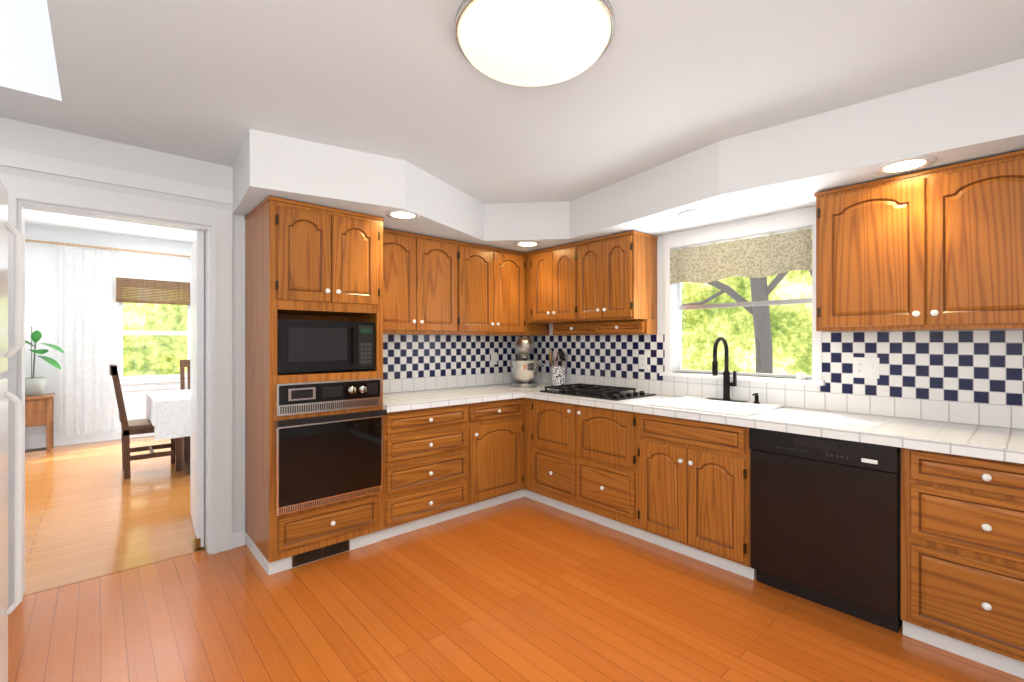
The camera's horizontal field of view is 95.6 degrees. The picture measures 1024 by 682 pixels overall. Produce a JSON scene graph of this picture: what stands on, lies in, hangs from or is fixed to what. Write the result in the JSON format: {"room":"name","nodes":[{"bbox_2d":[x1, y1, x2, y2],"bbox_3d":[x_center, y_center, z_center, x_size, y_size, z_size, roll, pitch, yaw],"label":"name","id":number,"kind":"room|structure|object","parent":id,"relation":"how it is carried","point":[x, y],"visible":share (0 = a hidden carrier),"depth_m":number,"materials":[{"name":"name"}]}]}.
{"room":"kitchen","nodes":[
{"label":"kitchen","id":0,"kind":"room"},
{"bbox_2d":[25,224,192,435],"bbox_3d":[-5.183,-0.054,6.492,4.400,2.760,0.150,0,0,-42],"label":"wall","id":1,"kind":"structure","parent":0,"point":[42,288],"depth_m":5.88,"materials":[{"name":"white paint"}]},
{"bbox_2d":[25,239,189,257],"bbox_3d":[-5.330,-1.174,6.169,2.150,0.140,0.136,0,0,-42],"label":"curtain rod","id":2,"kind":"object","parent":1,"relation":"attached to","point":[77,245],"visible":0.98,"depth_m":6.07,"materials":[{"name":"brown wood"}]},
{"bbox_2d":[59,246,115,436],"bbox_3d":[-5.463,0.006,5.994,0.540,2.380,0.049,0,0,-42],"label":"sheer curtain","id":3,"kind":"object","parent":2,"relation":"hanging from","point":[87,324],"visible":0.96,"depth_m":5.97,"materials":[{"name":"white fabric"}]},
{"bbox_2d":[116,275,189,390],"bbox_3d":[-5.018,-0.109,6.562,1.060,1.570,0.165,0,0,-42],"label":"window","id":4,"kind":"structure","parent":1,"relation":"in","point":[130,383],"depth_m":6.49,"materials":[{"name":"white wood"}]},
{"bbox_2d":[116,277,189,304],"bbox_3d":[-4.979,-0.689,6.519,0.940,0.331,0.044,0,0,-42],"label":"window blind","id":5,"kind":"object","parent":4,"relation":"attached to","point":[167,294],"visible":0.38,"depth_m":6.49,"materials":[{"name":"brown wood"}]},
{"bbox_2d":[25,209,196,242],"bbox_3d":[-3.587,-1.484,4.699,4.700,0.100,4.950,0,0,-42],"label":"ceiling","id":6,"kind":"structure","parent":0,"point":[47,219],"depth_m":5.82,"materials":[{"name":"white paint"}]},
{"bbox_2d":[0,117,509,543],"bbox_3d":[-1.541,-0.054,3.301,4.400,2.760,0.140,0,0,-42],"label":"wall","id":7,"kind":"structure","parent":0,"point":[36,139],"depth_m":2.75,"materials":[{"name":"white paint"}]},
{"bbox_2d":[0,173,232,606],"bbox_3d":[-2.237,0.248,2.677,1.060,2.155,0.186,0,0,-42],"label":"trim","id":8,"kind":"structure","parent":7,"relation":"attached to","point":[215,225],"depth_m":2.89,"materials":[{"name":"white"}]},
{"bbox_2d":[0,147,232,204],"bbox_3d":[-2.405,-0.916,2.428,1.648,0.085,0.015,0,0,-42],"label":"trim","id":9,"kind":"structure","parent":7,"relation":"attached to","point":[42,163],"depth_m":2.57,"materials":[{"name":"white"}]},
{"bbox_2d":[190,231,203,546],"bbox_3d":[-2.226,0.307,3.278,0.038,2.013,0.820,0,0,-37],"label":"door","id":10,"kind":"structure","parent":7,"relation":"in","point":[197,381],"depth_m":2.96,"materials":[{"name":"white wood"}]},
{"bbox_2d":[189,535,204,551],"bbox_3d":[-2.046,1.288,3.018,0.059,0.075,0.210,0,0,-42],"label":"door hinge","id":11,"kind":"object","parent":10,"relation":"attached to","point":[195,542],"depth_m":2.95,"materials":[{"name":"gold metal"}]},
{"bbox_2d":[383,228,460,334],"bbox_3d":[-0.829,-0.430,3.611,0.768,0.752,0.337,0,0,-42],"label":"upper cabinet","id":12,"kind":"object","parent":7,"relation":"attached to","point":[422,273],"depth_m":3.51,"materials":[{"name":"brown wood"}]},
{"bbox_2d":[461,242,524,335],"bbox_3d":[-0.271,-0.430,4.107,0.726,0.752,0.337,0,0,-42],"label":"upper cabinet","id":13,"kind":"object","parent":7,"relation":"attached to","point":[492,279],"depth_m":3.97,"materials":[{"name":"brown wood"}]},
{"bbox_2d":[0,0,1023,203],"bbox_3d":[0.091,-1.589,1.580,4.250,0.950,4.600,0,0,-42],"label":"ceiling","id":14,"kind":"structure","parent":0,"point":[657,83],"depth_m":1.99,"materials":[{"name":"white paint"}]},
{"bbox_2d":[454,0,614,85],"bbox_3d":[0.079,-1.056,1.676,0.570,0.115,0.570,0,0,-42],"label":"dome light","id":15,"kind":"object","parent":14,"relation":"attached to","point":[531,42],"visible":1,"depth_m":1.57,"materials":[{"name":"white glass"}]},
{"bbox_2d":[8,435,1023,681],"bbox_3d":[-1.820,1.350,3.126,5.350,0.052,9.750,0,0,-42],"label":"floor","id":16,"kind":"structure","parent":0,"point":[524,589],"depth_m":2.29,"materials":[{"name":"brown wood"}]},
{"bbox_2d":[0,180,22,681],"bbox_3d":[-1.476,0.444,0.801,0.814,1.765,0.820,0,0,-42],"label":"fridge","id":17,"kind":"object","parent":16,"relation":"on","point":[5,396],"visible":1,"depth_m":1.33,"materials":[{"name":"white"}]},
{"bbox_2d":[25,448,45,451],"bbox_3d":[-5.796,1.321,5.631,0.220,0.006,0.120,0,0,-42],"label":"floor vent","id":18,"kind":"object","parent":16,"relation":"in","point":[28,450],"visible":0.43,"depth_m":5.64,"materials":[{"name":"brown metal"}]},
{"bbox_2d":[25,393,54,452],"bbox_3d":[-5.735,0.991,5.559,0.365,0.670,0.440,0,0,-42],"label":"side table","id":19,"kind":"object","parent":16,"relation":"on","point":[39,410],"visible":0.54,"depth_m":5.48,"materials":[{"name":"brown wood"}]},
{"bbox_2d":[25,326,64,395],"bbox_3d":[-5.677,0.241,5.539,0.500,0.830,0.346,0,0,-42],"label":"potted plant","id":20,"kind":"object","parent":19,"relation":"on","point":[35,386],"visible":0.85,"depth_m":5.55,"materials":[{"name":"green plant"}]},
{"bbox_2d":[109,364,181,478],"bbox_3d":[-3.735,0.781,4.735,0.552,1.090,0.470,0,0,-42],"label":"chair","id":21,"kind":"object","parent":16,"relation":"on","point":[135,427],"visible":0.92,"depth_m":4.55,"materials":[{"name":"brown wood"}]},
{"bbox_2d":[146,390,189,474],"bbox_3d":[-2.961,0.944,5.356,1.940,0.764,1.050,0,0,-42],"label":"dining table","id":22,"kind":"object","parent":16,"relation":"on","point":[168,414],"visible":0.21,"depth_m":4.47,"materials":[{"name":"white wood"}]},
{"bbox_2d":[180,360,189,389],"bbox_3d":[-3.802,0.781,5.767,0.470,1.090,0.552,0,0,-42],"label":"dining chair","id":23,"kind":"object","parent":16,"relation":"on","point":[184,363],"visible":0.08,"depth_m":5.79,"materials":[{"name":"brown wood"}]},
{"bbox_2d":[244,196,386,574],"bbox_3d":[-1.268,0.259,3.009,0.687,2.135,0.652,0,0,-42],"label":"tall cabinet","id":24,"kind":"object","parent":16,"relation":"on","point":[315,413],"visible":1,"depth_m":2.79,"materials":[{"name":"brown wood"}]},
{"bbox_2d":[257,319,374,374],"bbox_3d":[-1.257,0.035,2.997,0.585,0.319,0.491,0,0,-42],"label":"microwave","id":25,"kind":"object","parent":24,"relation":"in","point":[302,347],"depth_m":2.81,"materials":[{"name":"black metal"}]},
{"bbox_2d":[274,377,386,515],"bbox_3d":[-1.072,0.608,2.800,0.646,0.733,0.078,0,0,-42],"label":"wall oven","id":26,"kind":"object","parent":24,"relation":"in","point":[328,431],"depth_m":2.77,"materials":[{"name":"black metal"}]},
{"bbox_2d":[381,403,472,539],"bbox_3d":[-0.777,0.893,3.487,0.681,0.866,0.592,0,0,-42],"label":"base cabinet","id":27,"kind":"object","parent":16,"relation":"on","point":[442,463],"depth_m":3.26,"materials":[{"name":"brown wood"}]},
{"bbox_2d":[383,385,522,412],"bbox_3d":[-0.570,0.439,3.646,1.200,0.049,0.630,0,0,-42],"label":"countertop","id":28,"kind":"structure","parent":27,"relation":"on","point":[400,401],"depth_m":3.53,"materials":[{"name":"tile"}]},
{"bbox_2d":[473,398,523,511],"bbox_3d":[-0.317,0.893,3.896,0.550,0.866,0.592,0,0,-42],"label":"base cabinet","id":29,"kind":"object","parent":16,"relation":"on","point":[498,425],"depth_m":3.69,"materials":[{"name":"brown wood"}]},
{"bbox_2d":[524,398,687,537],"bbox_3d":[0.683,0.893,3.662,0.592,0.866,1.124,0,0,-42],"label":"base cabinet","id":30,"kind":"object","parent":16,"relation":"on","point":[582,461],"depth_m":3.38,"materials":[{"name":"brown wood"}]},
{"bbox_2d":[640,422,756,579],"bbox_3d":[1.278,0.976,2.993,0.592,0.701,0.667,0,0,-42],"label":"base cabinet","id":31,"kind":"object","parent":16,"relation":"on","point":[695,480],"depth_m":2.75,"materials":[{"name":"brown wood"}]},
{"bbox_2d":[749,427,902,632],"bbox_3d":[1.711,0.895,2.478,0.596,0.861,0.628,0,0,-42],"label":"dishwasher","id":32,"kind":"object","parent":16,"relation":"on","point":[825,521],"visible":0.94,"depth_m":2.25,"materials":[{"name":"black metal"}]},
{"bbox_2d":[901,448,1023,678],"bbox_3d":[2.113,0.893,2.054,0.592,0.866,0.530,0,0,-42],"label":"base cabinet","id":33,"kind":"object","parent":16,"relation":"on","point":[962,517],"depth_m":1.91,"materials":[{"name":"brown wood"}]},
{"bbox_2d":[487,383,1023,463],"bbox_3d":[1.382,0.464,2.847,0.630,0.188,4.417,0,0,-42],"label":"countertop","id":34,"kind":"structure","parent":33,"relation":"on","point":[993,443],"depth_m":2.44,"materials":[{"name":"tile"}]},
{"bbox_2d":[510,337,545,387],"bbox_3d":[0.112,0.187,4.296,0.341,0.457,0.366,0,0,-42],"label":"stand mixer","id":35,"kind":"object","parent":34,"relation":"on","point":[524,368],"visible":1,"depth_m":4.15,"materials":[{"name":"silver metal"}]},
{"bbox_2d":[549,348,567,386],"bbox_3d":[0.420,0.242,4.196,0.178,0.347,0.178,0,0,-42],"label":"utensil crock","id":36,"kind":"object","parent":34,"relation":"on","point":[558,375],"visible":0.88,"depth_m":4.14,"materials":[{"name":"grey ceramic"}]},
{"bbox_2d":[539,383,655,400],"bbox_3d":[0.662,0.393,3.668,0.490,0.045,0.760,0,0,-42],"label":"cooktop","id":37,"kind":"object","parent":34,"relation":"in","point":[611,393],"depth_m":3.56,"materials":[{"name":"black metal"}]},
{"bbox_2d":[646,396,782,439],"bbox_3d":[1.284,0.479,2.962,0.540,0.158,0.630,0,0,-42],"label":"sink","id":38,"kind":"object","parent":34,"relation":"in","point":[699,404],"depth_m":3.00,"materials":[{"name":"white ceramic"}]},
{"bbox_2d":[706,337,747,402],"bbox_3d":[1.384,0.185,3.072,0.215,0.428,0.250,0,0,-42],"label":"faucet","id":39,"kind":"object","parent":34,"relation":"on","point":[727,383],"visible":1,"depth_m":3.10,"materials":[{"name":"black metal"}]},
{"bbox_2d":[752,393,759,403],"bbox_3d":[1.558,0.367,2.973,0.075,0.066,0.040,0,0,-42],"label":"soap dispenser","id":40,"kind":"object","parent":34,"relation":"on","point":[756,398],"visible":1,"depth_m":2.97,"materials":[{"name":"black metal"}]},
{"bbox_2d":[233,58,1023,252],"bbox_3d":[0.689,-0.964,2.112,2.650,0.300,4.600,0,0,-42],"label":"soffit","id":41,"kind":"structure","parent":0,"point":[799,163],"depth_m":2.58,"materials":[{"name":"white paint"}]},
{"bbox_2d":[385,210,420,219],"bbox_3d":[-0.702,-0.810,2.990,0.223,0.008,0.223,0,0,3],"label":"recessed light","id":42,"kind":"object","parent":41,"relation":"in","point":[396,214],"depth_m":2.98,"materials":[{"name":"white"}]},
{"bbox_2d":[514,241,540,246],"bbox_3d":[0.130,-0.810,3.890,0.223,0.008,0.223,0,0,3],"label":"recessed light","id":43,"kind":"object","parent":41,"relation":"in","point":[522,243],"depth_m":3.88,"materials":[{"name":"white glass"}]},
{"bbox_2d":[678,208,714,218],"bbox_3d":[1.173,-0.810,2.958,0.223,0.008,0.223,0,0,3],"label":"recessed light","id":44,"kind":"object","parent":41,"relation":"in","point":[699,212],"depth_m":2.95,"materials":[{"name":"white"}]},
{"bbox_2d":[873,155,936,174],"bbox_3d":[1.813,-0.810,2.149,0.223,0.008,0.223,0,0,3],"label":"recessed light","id":45,"kind":"object","parent":41,"relation":"in","point":[904,165],"depth_m":2.14,"materials":[{"name":"white glass"}]},
{"bbox_2d":[540,226,1023,380],"bbox_3d":[1.738,-0.054,3.038,0.150,2.760,4.890,0,0,-42],"label":"wall","id":46,"kind":"structure","parent":0,"point":[661,284],"depth_m":3.58,"materials":[{"name":"white paint"}]},
{"bbox_2d":[525,253,548,335],"bbox_3d":[0.131,-0.430,4.465,0.349,0.752,0.337,0,0,-42],"label":"upper cabinet","id":47,"kind":"object","parent":46,"relation":"attached to","point":[531,329],"depth_m":4.31,"materials":[{"name":"brown wood"}]},
{"bbox_2d":[526,243,595,325],"bbox_3d":[0.448,-0.485,4.117,0.337,0.641,0.600,0,0,-42],"label":"upper cabinet","id":48,"kind":"object","parent":46,"relation":"attached to","point":[551,272],"depth_m":3.99,"materials":[{"name":"brown wood"}]},
{"bbox_2d":[576,231,657,321],"bbox_3d":[0.825,-0.485,3.694,0.337,0.641,0.533,0,0,-42],"label":"upper cabinet","id":49,"kind":"object","parent":46,"relation":"attached to","point":[616,275],"depth_m":3.54,"materials":[{"name":"brown wood"}]},
{"bbox_2d":[383,330,1023,429],"bbox_3d":[0.929,0.181,2.444,1.842,0.468,4.417,0,0,-42],"label":"tile backsplash","id":50,"kind":"structure","parent":46,"relation":"attached to","point":[972,377],"depth_m":2.74,"materials":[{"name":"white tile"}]},
{"bbox_2d":[659,206,825,385],"bbox_3d":[1.551,-0.275,3.200,0.195,1.077,1.070,0,0,-42],"label":"window","id":51,"kind":"structure","parent":46,"relation":"in","point":[780,222],"depth_m":3.18,"materials":[{"name":"white wood"}]},
{"bbox_2d":[669,227,811,284],"bbox_3d":[1.501,-0.552,3.156,0.020,0.280,0.936,0,0,-42],"label":"window valance","id":52,"kind":"object","parent":51,"relation":"attached to","point":[765,255],"visible":1,"depth_m":3.09,"materials":[{"name":"fabric"}]},
{"bbox_2d":[796,373,805,379],"bbox_3d":[1.773,0.215,2.849,0.056,0.040,0.056,0,0,-42],"label":"cup","id":53,"kind":"object","parent":51,"relation":"on","point":[800,376],"visible":1,"depth_m":2.83,"materials":[{"name":"white ceramic"}]},
{"bbox_2d":[814,150,1023,331],"bbox_3d":[2.067,-0.430,2.297,0.337,0.752,0.896,0,0,-42],"label":"upper cabinet","id":54,"kind":"object","parent":46,"relation":"attached to","point":[934,250],"depth_m":2.19,"materials":[{"name":"brown wood"}]},
{"label":"outside","id":55,"kind":"structure","parent":0,"visible":0},
{"bbox_2d":[123,287,186,375],"bbox_3d":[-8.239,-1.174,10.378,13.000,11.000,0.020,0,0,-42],"label":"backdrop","id":56,"kind":"structure","parent":55,"point":[137,345],"depth_m":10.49,"materials":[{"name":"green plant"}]},
{"bbox_2d":[682,270,811,375],"bbox_3d":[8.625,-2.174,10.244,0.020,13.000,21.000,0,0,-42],"label":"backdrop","id":57,"kind":"structure","parent":55,"point":[706,287],"depth_m":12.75,"materials":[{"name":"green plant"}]},
{"bbox_3d":[-3.584,-0.054,4.695,4.700,2.760,4.660,0,0,-42],"label":"wall","id":58,"kind":"structure","parent":0,"visible":0},
{"bbox_2d":[25,427,153,448],"bbox_3d":[-5.128,1.246,6.430,4.400,0.160,0.015,0,0,-42],"label":"baseboard","id":59,"kind":"structure","parent":58,"relation":"attached to","point":[35,441],"depth_m":5.97,"materials":[{"name":"white paint"}]},
{"bbox_3d":[-1.503,0.106,0.062,0.150,2.440,4.750,0,0,-42],"label":"wall","id":60,"kind":"structure","parent":0,"visible":0},
{"bbox_2d":[233,529,244,547],"bbox_3d":[-0.855,1.276,0.738,1.718,0.100,4.600,0,0,-42],"label":"baseboard","id":61,"kind":"structure","parent":60,"relation":"attached to","point":[239,538],"depth_m":3.00,"materials":[{"name":"white wood"}]},
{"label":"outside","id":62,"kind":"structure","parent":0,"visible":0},
{"bbox_2d":[682,271,811,373],"bbox_3d":[4.236,-1.176,9.144,0.280,7.006,6.829,0,0,-42],"label":"tree","id":63,"kind":"object","parent":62,"point":[759,348],"depth_m":8.57,"materials":[{"name":"grey plant"}]}
]}

